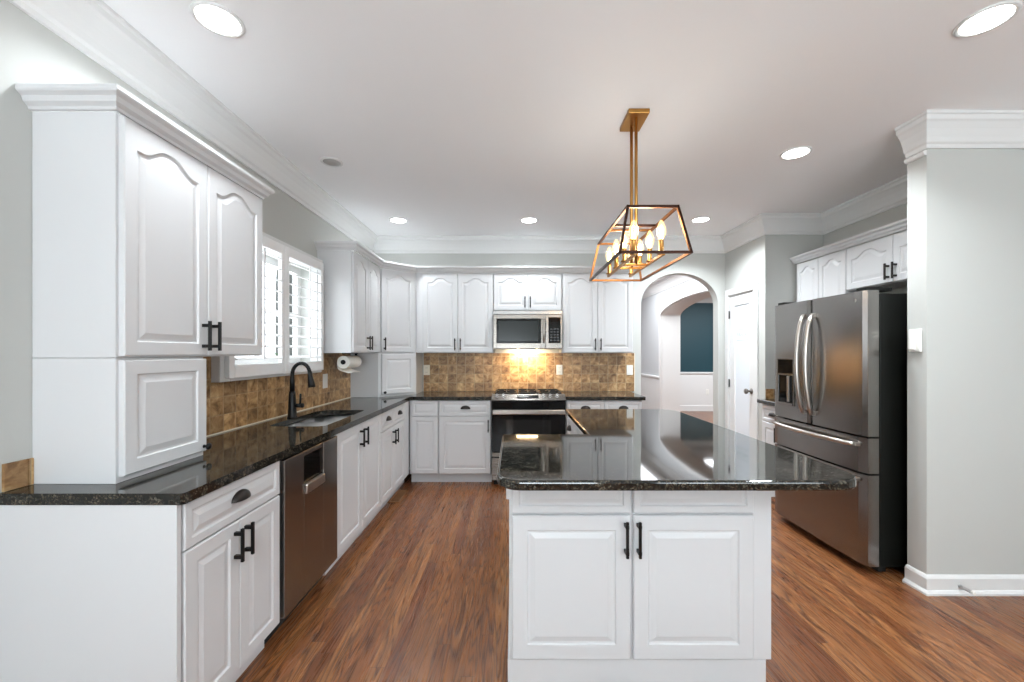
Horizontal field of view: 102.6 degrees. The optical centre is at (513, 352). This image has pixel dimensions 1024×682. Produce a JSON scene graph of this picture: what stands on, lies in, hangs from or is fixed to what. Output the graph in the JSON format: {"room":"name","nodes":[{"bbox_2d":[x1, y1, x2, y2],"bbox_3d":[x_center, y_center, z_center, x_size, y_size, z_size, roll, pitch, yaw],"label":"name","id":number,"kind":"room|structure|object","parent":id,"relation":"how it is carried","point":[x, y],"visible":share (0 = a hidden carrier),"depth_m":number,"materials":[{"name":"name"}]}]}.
{"room":"kitchen","nodes":[
{"label":"kitchen","id":0,"kind":"room"},
{"bbox_2d":[0,0,370,492],"bbox_3d":[-1.745,0.015,0.900,0.150,2.710,7.800,0,0,0],"label":"wall","id":1,"kind":"structure","parent":0,"point":[30,52],"depth_m":1.40,"materials":[{"name":"grey paint"}]},
{"bbox_2d":[2,458,33,491],"bbox_3d":[-1.665,0.409,1.377,0.009,0.091,0.083,0,0,0],"label":"backsplash","id":2,"kind":"structure","parent":1,"relation":"attached to","point":[17,474],"depth_m":1.37,"materials":[{"name":"beige tile"}]},
{"bbox_2d":[15,83,274,357],"bbox_3d":[-1.496,-0.441,1.823,0.344,0.917,0.905,0,0,0],"label":"upper cabinet","id":3,"kind":"object","parent":1,"relation":"attached to","point":[147,238],"visible":1,"depth_m":1.47,"materials":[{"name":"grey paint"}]},
{"bbox_2d":[211,232,322,382],"bbox_3d":[-1.697,-0.303,2.845,0.186,0.937,1.190,0,0,0],"label":"window","id":4,"kind":"structure","parent":1,"relation":"in","point":[217,362],"depth_m":3.22,"materials":[{"name":"white paint"}]},
{"bbox_2d":[225,235,285,378],"bbox_3d":[-1.593,-0.297,2.561,0.081,0.885,0.563,0,0,2],"label":"plantation shutter","id":5,"kind":"object","parent":4,"relation":"attached to","point":[232,370],"visible":0.61,"depth_m":2.67,"materials":[{"name":"white paint"}]},
{"bbox_2d":[286,246,323,372],"bbox_3d":[-1.593,-0.297,3.128,0.081,0.885,0.563,0,0,2],"label":"plantation shutter","id":6,"kind":"object","parent":4,"relation":"attached to","point":[297,256],"visible":0.86,"depth_m":3.13,"materials":[{"name":"white paint"}]},
{"bbox_2d":[203,353,350,436],"bbox_3d":[-1.661,0.231,2.995,0.015,0.448,2.344,0,0,0],"label":"backsplash","id":7,"kind":"structure","parent":1,"relation":"attached to","point":[231,405],"depth_m":2.72,"materials":[{"name":"beige tile"}]},
{"bbox_2d":[323,374,327,387],"bbox_3d":[-1.655,0.250,3.600,0.010,0.125,0.085,0,0,0],"label":"light switch","id":8,"kind":"object","parent":7,"relation":"attached to","point":[325,376],"visible":1,"depth_m":3.59,"materials":[{"name":"white plastic"}]},
{"bbox_2d":[317,250,379,352],"bbox_3d":[-1.496,-0.431,3.820,0.344,0.868,0.690,0,0,0],"label":"upper cabinet","id":9,"kind":"object","parent":1,"relation":"attached to","point":[351,281],"visible":1,"depth_m":3.48,"materials":[{"name":"grey paint"}]},
{"bbox_2d":[341,353,357,363],"bbox_3d":[-1.500,0.054,3.746,0.041,0.102,0.304,0,0,0],"label":"paper towel holder","id":10,"kind":"object","parent":9,"relation":"attached to","point":[342,361],"visible":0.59,"depth_m":3.62,"materials":[{"name":"black metal"}]},
{"bbox_2d":[337,356,360,372],"bbox_3d":[-1.501,0.106,3.744,0.112,0.153,0.282,0,0,0],"label":"paper towel roll","id":11,"kind":"object","parent":10,"relation":"on","point":[351,361],"visible":0.99,"depth_m":3.66,"materials":[{"name":"white paper"}]},
{"bbox_2d":[314,241,637,272],"bbox_3d":[-0.228,-0.898,4.298,3.307,0.064,0.890,0,0,-20],"label":"crown molding","id":12,"kind":"structure","parent":9,"relation":"attached to","point":[356,246],"depth_m":4.41,"materials":[{"name":"grey paint"}]},
{"bbox_2d":[378,268,415,352],"bbox_3d":[-1.369,-0.431,4.481,0.598,0.868,0.634,0,0,0],"label":"upper cabinet","id":13,"kind":"object","parent":1,"relation":"attached to","point":[397,288],"visible":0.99,"depth_m":4.30,"materials":[{"name":"grey paint"}]},
{"bbox_2d":[7,0,906,252],"bbox_3d":[0.690,-1.250,0.900,4.720,0.179,7.800,0,0,0],"label":"trim","id":14,"kind":"structure","parent":1,"relation":"attached to","point":[92,27],"depth_m":2.88,"materials":[{"name":"white paint"}]},
{"bbox_2d":[371,253,724,469],"bbox_3d":[0.328,0.015,4.860,4.295,2.710,0.120,0,0,0],"label":"wall","id":15,"kind":"structure","parent":0,"point":[708,269],"depth_m":4.80,"materials":[{"name":"grey paint"}]},
{"bbox_2d":[416,273,494,352],"bbox_3d":[-0.646,-0.431,4.611,0.843,0.868,0.374,0,0,0],"label":"upper cabinet","id":16,"kind":"object","parent":15,"relation":"attached to","point":[454,311],"visible":0.99,"depth_m":4.46,"materials":[{"name":"grey paint"}]},
{"bbox_2d":[494,273,561,310],"bbox_3d":[0.149,-0.660,4.611,0.744,0.410,0.374,0,0,0],"label":"upper cabinet","id":17,"kind":"object","parent":15,"relation":"attached to","point":[512,291],"visible":0.98,"depth_m":4.46,"materials":[{"name":"grey paint"}]},
{"bbox_2d":[493,311,561,349],"bbox_3d":[0.149,-0.239,4.571,0.740,0.426,0.448,0,0,0],"label":"microwave","id":18,"kind":"object","parent":17,"relation":"attached to","point":[521,330],"visible":1,"depth_m":4.39,"materials":[{"name":"silver metal"}]},
{"bbox_2d":[424,353,634,390],"bbox_3d":[0.179,0.231,4.795,2.469,0.448,0.009,0,0,0],"label":"backsplash","id":19,"kind":"structure","parent":15,"relation":"attached to","point":[448,371],"depth_m":4.79,"materials":[{"name":"beige tile"}]},
{"bbox_2d":[424,365,429,374],"bbox_3d":[-1.020,0.205,4.786,0.072,0.116,0.010,0,0,0],"label":"outlet","id":20,"kind":"object","parent":19,"relation":"attached to","point":[426,367],"visible":1,"depth_m":4.79,"materials":[{"name":"beige plastic"}]},
{"bbox_2d":[556,365,561,374],"bbox_3d":[0.530,0.202,4.786,0.072,0.116,0.010,0,0,0],"label":"outlet","id":21,"kind":"object","parent":19,"relation":"attached to","point":[558,367],"visible":1,"depth_m":4.79,"materials":[{"name":"white plastic"}]},
{"bbox_2d":[627,365,632,374],"bbox_3d":[1.352,0.205,4.785,0.072,0.116,0.010,0,0,0],"label":"light switch","id":22,"kind":"object","parent":19,"relation":"attached to","point":[629,367],"visible":1,"depth_m":4.79,"materials":[{"name":"white plastic"}]},
{"bbox_2d":[559,273,632,352],"bbox_3d":[0.911,-0.431,4.611,0.775,0.868,0.374,0,0,0],"label":"upper cabinet","id":23,"kind":"object","parent":15,"relation":"attached to","point":[597,317],"visible":0.88,"depth_m":4.46,"materials":[{"name":"grey paint"}]},
{"bbox_2d":[642,275,692,298],"bbox_3d":[1.700,-1.250,7.260,2.200,0.179,4.680,0,0,0],"label":"ceiling","id":24,"kind":"structure","parent":15,"relation":"attached to","point":[669,281],"depth_m":7.47,"materials":[{"name":"white paint"}]},
{"bbox_2d":[102,0,1023,284],"bbox_3d":[2.390,-1.390,3.340,8.420,0.100,12.920,0,0,0],"label":"ceiling","id":25,"kind":"structure","parent":0,"point":[443,117],"depth_m":2.10,"materials":[{"name":"white paint"}]},
{"bbox_2d":[189,0,245,37],"bbox_3d":[-1.190,-1.335,1.650,0.184,0.007,0.184,0,0,0],"label":"recessed light","id":26,"kind":"object","parent":25,"relation":"in","point":[216,18],"visible":1,"depth_m":1.64,"materials":[{"name":"white paint"}]},
{"bbox_2d":[320,157,342,166],"bbox_3d":[-1.280,-1.335,2.880,0.150,0.007,0.150,0,0,0],"label":"recessed light","id":27,"kind":"object","parent":25,"relation":"in","point":[328,161],"visible":1,"depth_m":2.87,"materials":[{"name":"white paint"}]},
{"bbox_2d":[389,217,407,223],"bbox_3d":[-1.170,-1.335,4.150,0.184,0.007,0.184,0,0,0],"label":"recessed light","id":28,"kind":"object","parent":25,"relation":"in","point":[399,220],"visible":1,"depth_m":4.15,"materials":[{"name":"white paint"}]},
{"bbox_2d":[520,217,537,223],"bbox_3d":[0.152,-1.335,4.150,0.184,0.007,0.184,0,0,0],"label":"recessed light","id":29,"kind":"object","parent":25,"relation":"in","point":[528,220],"visible":1,"depth_m":4.15,"materials":[{"name":"white paint"}]},
{"bbox_2d":[589,108,692,281],"bbox_3d":[0.677,-0.905,2.345,0.355,0.867,0.785,0,0,0],"label":"pendant light","id":30,"kind":"object","parent":25,"relation":"hanging from","point":[635,118],"visible":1,"depth_m":2.29,"materials":[{"name":"gold metal"}]},
{"bbox_2d":[606,249,611,274],"bbox_3d":[0.607,-0.586,2.610,0.048,0.174,0.048,0,0,0],"label":"socket","id":31,"kind":"object","parent":30,"relation":"attached to","point":[609,266],"depth_m":2.60,"materials":[{"name":"brown"}]},
{"bbox_2d":[613,244,618,268],"bbox_3d":[0.607,-0.586,2.433,0.048,0.174,0.048,0,0,0],"label":"socket","id":32,"kind":"object","parent":30,"relation":"attached to","point":[616,260],"depth_m":2.42,"materials":[{"name":"brown"}]},
{"bbox_2d":[621,235,626,261],"bbox_3d":[0.607,-0.586,2.256,0.048,0.174,0.048,0,0,0],"label":"bulb","id":33,"kind":"object","parent":30,"relation":"attached to","point":[624,256],"depth_m":2.25,"materials":[{"name":"white glass"}]},
{"bbox_2d":[630,223,638,254],"bbox_3d":[0.607,-0.586,2.080,0.048,0.174,0.048,0,0,0],"label":"bulb","id":34,"kind":"object","parent":30,"relation":"attached to","point":[633,242],"depth_m":2.07,"materials":[{"name":"white glass"}]},
{"bbox_2d":[638,244,641,266],"bbox_3d":[0.747,-0.586,2.433,0.048,0.174,0.048,0,0,0],"label":"socket","id":35,"kind":"object","parent":30,"relation":"attached to","point":[639,257],"depth_m":2.42,"materials":[{"name":"brown"}]},
{"bbox_2d":[645,235,651,262],"bbox_3d":[0.747,-0.586,2.256,0.048,0.174,0.048,0,0,0],"label":"bulb","id":36,"kind":"object","parent":30,"relation":"attached to","point":[649,256],"depth_m":2.25,"materials":[{"name":"white glass"}]},
{"bbox_2d":[656,225,665,254],"bbox_3d":[0.747,-0.586,2.080,0.048,0.174,0.048,0,0,0],"label":"bulb","id":37,"kind":"object","parent":30,"relation":"attached to","point":[661,242],"depth_m":2.07,"materials":[{"name":"white glass"}]},
{"bbox_2d":[691,217,710,222],"bbox_3d":[1.880,-1.335,4.130,0.184,0.007,0.184,0,0,0],"label":"recessed light","id":38,"kind":"object","parent":25,"relation":"in","point":[698,219],"visible":1,"depth_m":4.12,"materials":[{"name":"white paint"}]},
{"bbox_2d":[779,146,812,159],"bbox_3d":[1.890,-1.335,2.750,0.184,0.007,0.184,0,0,0],"label":"recessed light","id":39,"kind":"object","parent":25,"relation":"in","point":[801,151],"visible":1,"depth_m":2.74,"materials":[{"name":"white paint"}]},
{"bbox_2d":[953,0,1022,37],"bbox_3d":[1.900,-1.335,1.650,0.184,0.007,0.184,0,0,0],"label":"recessed light","id":40,"kind":"object","parent":25,"relation":"in","point":[991,17],"visible":1,"depth_m":1.64,"materials":[{"name":"white paint"}]},
{"bbox_2d":[235,411,1023,681],"bbox_3d":[2.390,1.420,3.340,8.420,0.100,12.920,0,0,0],"label":"floor","id":41,"kind":"structure","parent":0,"point":[421,594],"depth_m":2.13,"materials":[{"name":"brown wood"}]},
{"bbox_2d":[0,461,279,681],"bbox_3d":[-1.361,0.932,1.621,0.614,0.875,0.588,0,0,0],"label":"base cabinet","id":42,"kind":"object","parent":41,"relation":"on","point":[189,592],"visible":1,"depth_m":1.33,"materials":[{"name":"grey paint"}]},
{"bbox_2d":[0,391,493,504],"bbox_3d":[-0.952,0.475,3.062,1.433,0.038,3.473,0,0,0],"label":"countertop","id":43,"kind":"structure","parent":42,"relation":"on","point":[235,454],"depth_m":1.75,"materials":[{"name":"stone"}]},
{"bbox_2d":[32,357,211,483],"bbox_3d":[-1.499,0.237,1.620,0.338,0.435,0.400,0,0,0],"label":"cabinet","id":44,"kind":"object","parent":43,"relation":"on","point":[95,420],"visible":0.99,"depth_m":1.42,"materials":[{"name":"grey paint"}]},
{"bbox_2d":[287,362,315,417],"bbox_3d":[-1.488,0.260,2.870,0.194,0.392,0.066,0,0,0],"label":"faucet","id":45,"kind":"object","parent":43,"relation":"on","point":[292,406],"visible":1,"depth_m":2.86,"materials":[{"name":"black metal"}]},
{"bbox_2d":[288,415,351,425],"bbox_3d":[-1.353,0.604,2.890,0.371,0.220,0.736,0,0,0],"label":"sink","id":46,"kind":"object","parent":43,"relation":"in","point":[322,420],"visible":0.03,"depth_m":3.17,"materials":[{"name":"silver metal"}]},
{"bbox_2d":[351,353,422,396],"bbox_3d":[-1.369,0.230,4.482,0.598,0.450,0.631,0,0,0],"label":"cabinet","id":47,"kind":"object","parent":43,"relation":"on","point":[380,374],"visible":0.99,"depth_m":4.22,"materials":[{"name":"grey paint"}]},
{"bbox_2d":[264,436,336,643],"bbox_3d":[-1.352,0.936,2.216,0.576,0.868,0.580,0,0,0],"label":"dishwasher","id":48,"kind":"object","parent":41,"relation":"on","point":[308,477],"visible":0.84,"depth_m":2.13,"materials":[{"name":"silver metal"}]},
{"bbox_2d":[294,414,380,575],"bbox_3d":[-1.361,0.932,2.939,0.614,0.875,0.845,0,0,0],"label":"base cabinet","id":49,"kind":"object","parent":41,"relation":"on","point":[358,446],"visible":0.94,"depth_m":2.88,"materials":[{"name":"grey paint"}]},
{"bbox_2d":[373,403,403,517],"bbox_3d":[-1.361,0.932,3.719,0.614,0.875,0.710,0,0,0],"label":"base cabinet","id":50,"kind":"object","parent":41,"relation":"on","point":[392,420],"visible":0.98,"depth_m":3.67,"materials":[{"name":"grey paint"}]},
{"bbox_2d":[388,490,408,502],"bbox_3d":[-1.095,1.364,3.890,0.110,0.012,0.320,0,0,0],"label":"floor vent","id":51,"kind":"object","parent":41,"relation":"in","point":[399,495],"visible":1,"depth_m":3.88,"materials":[{"name":"brown wood"}]},
{"bbox_2d":[397,401,408,489],"bbox_3d":[-1.379,0.932,4.206,0.578,0.875,0.260,0,0,0],"label":"cabinet filler","id":52,"kind":"object","parent":41,"relation":"on","point":[406,405],"visible":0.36,"depth_m":4.16,"materials":[{"name":"grey paint"}]},
{"bbox_2d":[410,400,439,481],"bbox_3d":[-0.935,0.932,4.524,0.300,0.875,0.548,0,0,0],"label":"base cabinet","id":53,"kind":"object","parent":41,"relation":"on","point":[424,414],"visible":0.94,"depth_m":4.25,"materials":[{"name":"grey paint"}]},
{"bbox_2d":[439,400,491,481],"bbox_3d":[-0.509,0.932,4.506,0.545,0.875,0.584,0,0,0],"label":"base cabinet","id":54,"kind":"object","parent":41,"relation":"on","point":[465,426],"visible":1,"depth_m":4.25,"materials":[{"name":"grey paint"}]},
{"bbox_2d":[492,389,565,483],"bbox_3d":[0.150,0.894,4.457,0.758,0.951,0.659,0,0,0],"label":"gas range","id":55,"kind":"object","parent":41,"relation":"on","point":[522,411],"visible":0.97,"depth_m":4.19,"materials":[{"name":"silver"}]},
{"bbox_2d":[492,401,564,451],"bbox_3d":[0.150,0.761,4.178,0.752,0.514,0.100,0,0,0],"label":"oven","id":56,"kind":"object","parent":55,"relation":"in","point":[508,417],"depth_m":4.19,"materials":[{"name":"black glass"}]},
{"bbox_2d":[565,400,641,433],"bbox_3d":[0.935,0.932,4.506,0.795,0.875,0.584,0,0,0],"label":"base cabinet","id":57,"kind":"object","parent":41,"relation":"on","point":[569,404],"visible":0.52,"depth_m":4.25,"materials":[{"name":"grey paint"}]},
{"bbox_2d":[560,391,645,399],"bbox_3d":[0.948,0.475,4.511,0.825,0.038,0.573,0,0,0],"label":"countertop","id":58,"kind":"structure","parent":57,"relation":"on","point":[570,395],"depth_m":4.35,"materials":[{"name":"stone"}]},
{"bbox_2d":[506,417,774,681],"bbox_3d":[0.522,0.932,2.447,1.108,0.876,1.626,0,0,0],"label":"kitchen island","id":59,"kind":"object","parent":41,"relation":"on","point":[605,586],"visible":0.88,"depth_m":1.67,"materials":[{"name":"grey paint"}]},
{"bbox_2d":[497,409,855,490],"bbox_3d":[0.610,0.475,2.385,1.350,0.038,1.860,0,0,0],"label":"island countertop","id":60,"kind":"structure","parent":59,"relation":"on","point":[617,449],"depth_m":1.73,"materials":[{"name":"stone"}]},
{"bbox_2d":[762,404,776,445],"bbox_3d":[2.713,0.932,3.732,0.670,0.875,0.590,0,0,0],"label":"base cabinet","id":61,"kind":"object","parent":41,"relation":"on","point":[768,411],"visible":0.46,"depth_m":3.89,"materials":[{"name":"white paint"}]},
{"bbox_2d":[757,399,774,405],"bbox_3d":[2.719,0.475,3.735,0.658,0.038,0.606,0,0,0],"label":"countertop","id":62,"kind":"structure","parent":61,"relation":"on","point":[771,402],"depth_m":3.90,"materials":[{"name":"stone"}]},
{"bbox_2d":[773,287,906,571],"bbox_3d":[2.514,0.481,2.973,0.882,1.778,0.905,0,0,0],"label":"refrigerator","id":63,"kind":"object","parent":41,"relation":"on","point":[841,360],"visible":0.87,"depth_m":2.63,"materials":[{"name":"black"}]},
{"bbox_2d":[641,279,703,375],"bbox_3d":[2.970,0.015,7.260,0.340,2.710,4.680,0,0,0],"label":"wall","id":64,"kind":"structure","parent":0,"point":[651,306],"depth_m":8.23,"materials":[{"name":"grey paint"}]},
{"bbox_2d":[641,373,658,408],"bbox_3d":[1.700,0.912,8.710,2.200,0.915,1.780,0,0,0],"label":"trim","id":65,"kind":"structure","parent":64,"relation":"attached to","point":[649,383],"depth_m":8.37,"materials":[{"name":"white paint"}]},
{"bbox_2d":[659,286,710,411],"bbox_3d":[2.949,0.200,6.375,0.382,2.340,2.890,0,0,0],"label":"trim","id":66,"kind":"structure","parent":64,"relation":"attached to","point":[669,322],"depth_m":7.74,"materials":[{"name":"white paint"}]},
{"bbox_2d":[680,303,712,371],"bbox_3d":[4.950,0.015,9.660,3.300,2.710,0.120,0,0,0],"label":"wall","id":67,"kind":"structure","parent":0,"point":[696,321],"depth_m":9.60,"materials":[{"name":"teal paint"}]},
{"bbox_2d":[680,372,712,410],"bbox_3d":[4.810,0.912,9.580,3.340,0.915,0.040,0,0,0],"label":"wainscoting","id":68,"kind":"structure","parent":67,"relation":"attached to","point":[693,385],"depth_m":9.59,"materials":[{"name":"white paint"}]},
{"bbox_2d":[697,297,712,302],"bbox_3d":[4.810,-1.250,9.548,3.340,0.179,0.104,0,0,0],"label":"trim","id":69,"kind":"structure","parent":67,"relation":"attached to","point":[707,300],"depth_m":9.57,"materials":[{"name":"white paint"}]},
{"bbox_2d":[725,235,776,440],"bbox_3d":[2.535,0.015,4.480,0.120,2.710,0.880,0,0,0],"label":"wall","id":70,"kind":"structure","parent":0,"point":[756,260],"depth_m":4.10,"materials":[{"name":"grey paint"}]},
{"bbox_2d":[725,281,758,439],"bbox_3d":[2.490,0.325,4.465,0.170,2.090,0.640,0,0,0],"label":"door","id":71,"kind":"structure","parent":70,"relation":"in","point":[741,309],"depth_m":4.49,"materials":[{"name":"white paint"}]},
{"bbox_2d":[777,235,823,305],"bbox_3d":[2.882,0.015,4.100,0.575,2.710,0.120,0,0,0],"label":"wall","id":72,"kind":"structure","parent":0,"point":[788,246],"depth_m":4.04,"materials":[{"name":"grey paint"}]},
{"bbox_2d":[766,389,774,398],"bbox_3d":[2.764,0.406,4.035,0.569,0.097,0.008,0,0,0],"label":"backsplash","id":73,"kind":"structure","parent":72,"relation":"attached to","point":[770,393],"depth_m":4.03,"materials":[{"name":"brown tile"}]},
{"bbox_2d":[790,218,906,263],"bbox_3d":[2.734,-0.898,3.295,0.050,0.064,1.470,0,0,0],"label":"crown molding","id":74,"kind":"structure","parent":72,"relation":"attached to","point":[900,225],"depth_m":3.29,"materials":[{"name":"grey paint"}]},
{"bbox_2d":[824,203,906,292],"bbox_3d":[3.110,0.015,3.245,0.120,2.710,1.590,0,0,0],"label":"wall","id":75,"kind":"structure","parent":0,"point":[898,213],"depth_m":3.50,"materials":[{"name":"grey paint"}]},
{"bbox_2d":[797,249,879,301],"bbox_3d":[2.886,-0.431,3.720,0.324,0.868,0.615,0,0,0],"label":"upper cabinet","id":76,"kind":"object","parent":75,"relation":"attached to","point":[825,276],"visible":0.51,"depth_m":3.66,"materials":[{"name":"grey paint"}]},
{"bbox_2d":[847,230,906,290],"bbox_3d":[2.886,-0.688,2.987,0.324,0.355,0.845,0,0,0],"label":"upper cabinet","id":77,"kind":"object","parent":75,"relation":"attached to","point":[882,262],"visible":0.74,"depth_m":3.11,"materials":[{"name":"grey paint"}]},
{"bbox_2d":[907,149,1023,573],"bbox_3d":[3.535,0.015,2.393,2.370,2.710,0.115,0,0,0],"label":"wall","id":78,"kind":"structure","parent":0,"point":[965,207],"depth_m":2.33,"materials":[{"name":"grey paint"}]},
{"bbox_2d":[908,329,921,351],"bbox_3d":[2.334,-0.070,2.395,0.030,0.132,0.072,0,0,0],"label":"wall control","id":79,"kind":"object","parent":78,"relation":"attached to","point":[915,335],"visible":1,"depth_m":2.38,"materials":[{"name":"white plastic"}]},
{"bbox_2d":[895,110,1023,163],"bbox_3d":[3.438,-1.232,2.355,2.325,0.214,0.190,0,0,0],"label":"trim","id":80,"kind":"structure","parent":78,"relation":"attached to","point":[930,129],"depth_m":2.30,"materials":[{"name":"white paint"}]},
{"bbox_2d":[902,564,1023,595],"bbox_3d":[3.460,1.317,2.377,2.280,0.106,0.145,0,0,0],"label":"baseboard","id":81,"kind":"structure","parent":78,"relation":"attached to","point":[926,584],"depth_m":2.32,"materials":[{"name":"white paint"}]},
{"bbox_2d":[958,584,975,594],"bbox_3d":[2.520,1.320,2.280,0.022,0.021,0.076,0,0,0],"label":"door stop","id":82,"kind":"object","parent":78,"relation":"attached to","point":[959,585],"visible":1,"depth_m":2.28,"materials":[{"name":"silver metal"}]},
{"label":"outside","id":83,"kind":"structure","parent":0,"visible":0},
{"bbox_2d":[275,270,292,355],"bbox_3d":[-6.235,-1.380,11.207,0.651,5.508,0.620,0,0,-14],"label":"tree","id":84,"kind":"object","parent":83,"point":[290,275],"visible":0.06,"depth_m":11.05,"materials":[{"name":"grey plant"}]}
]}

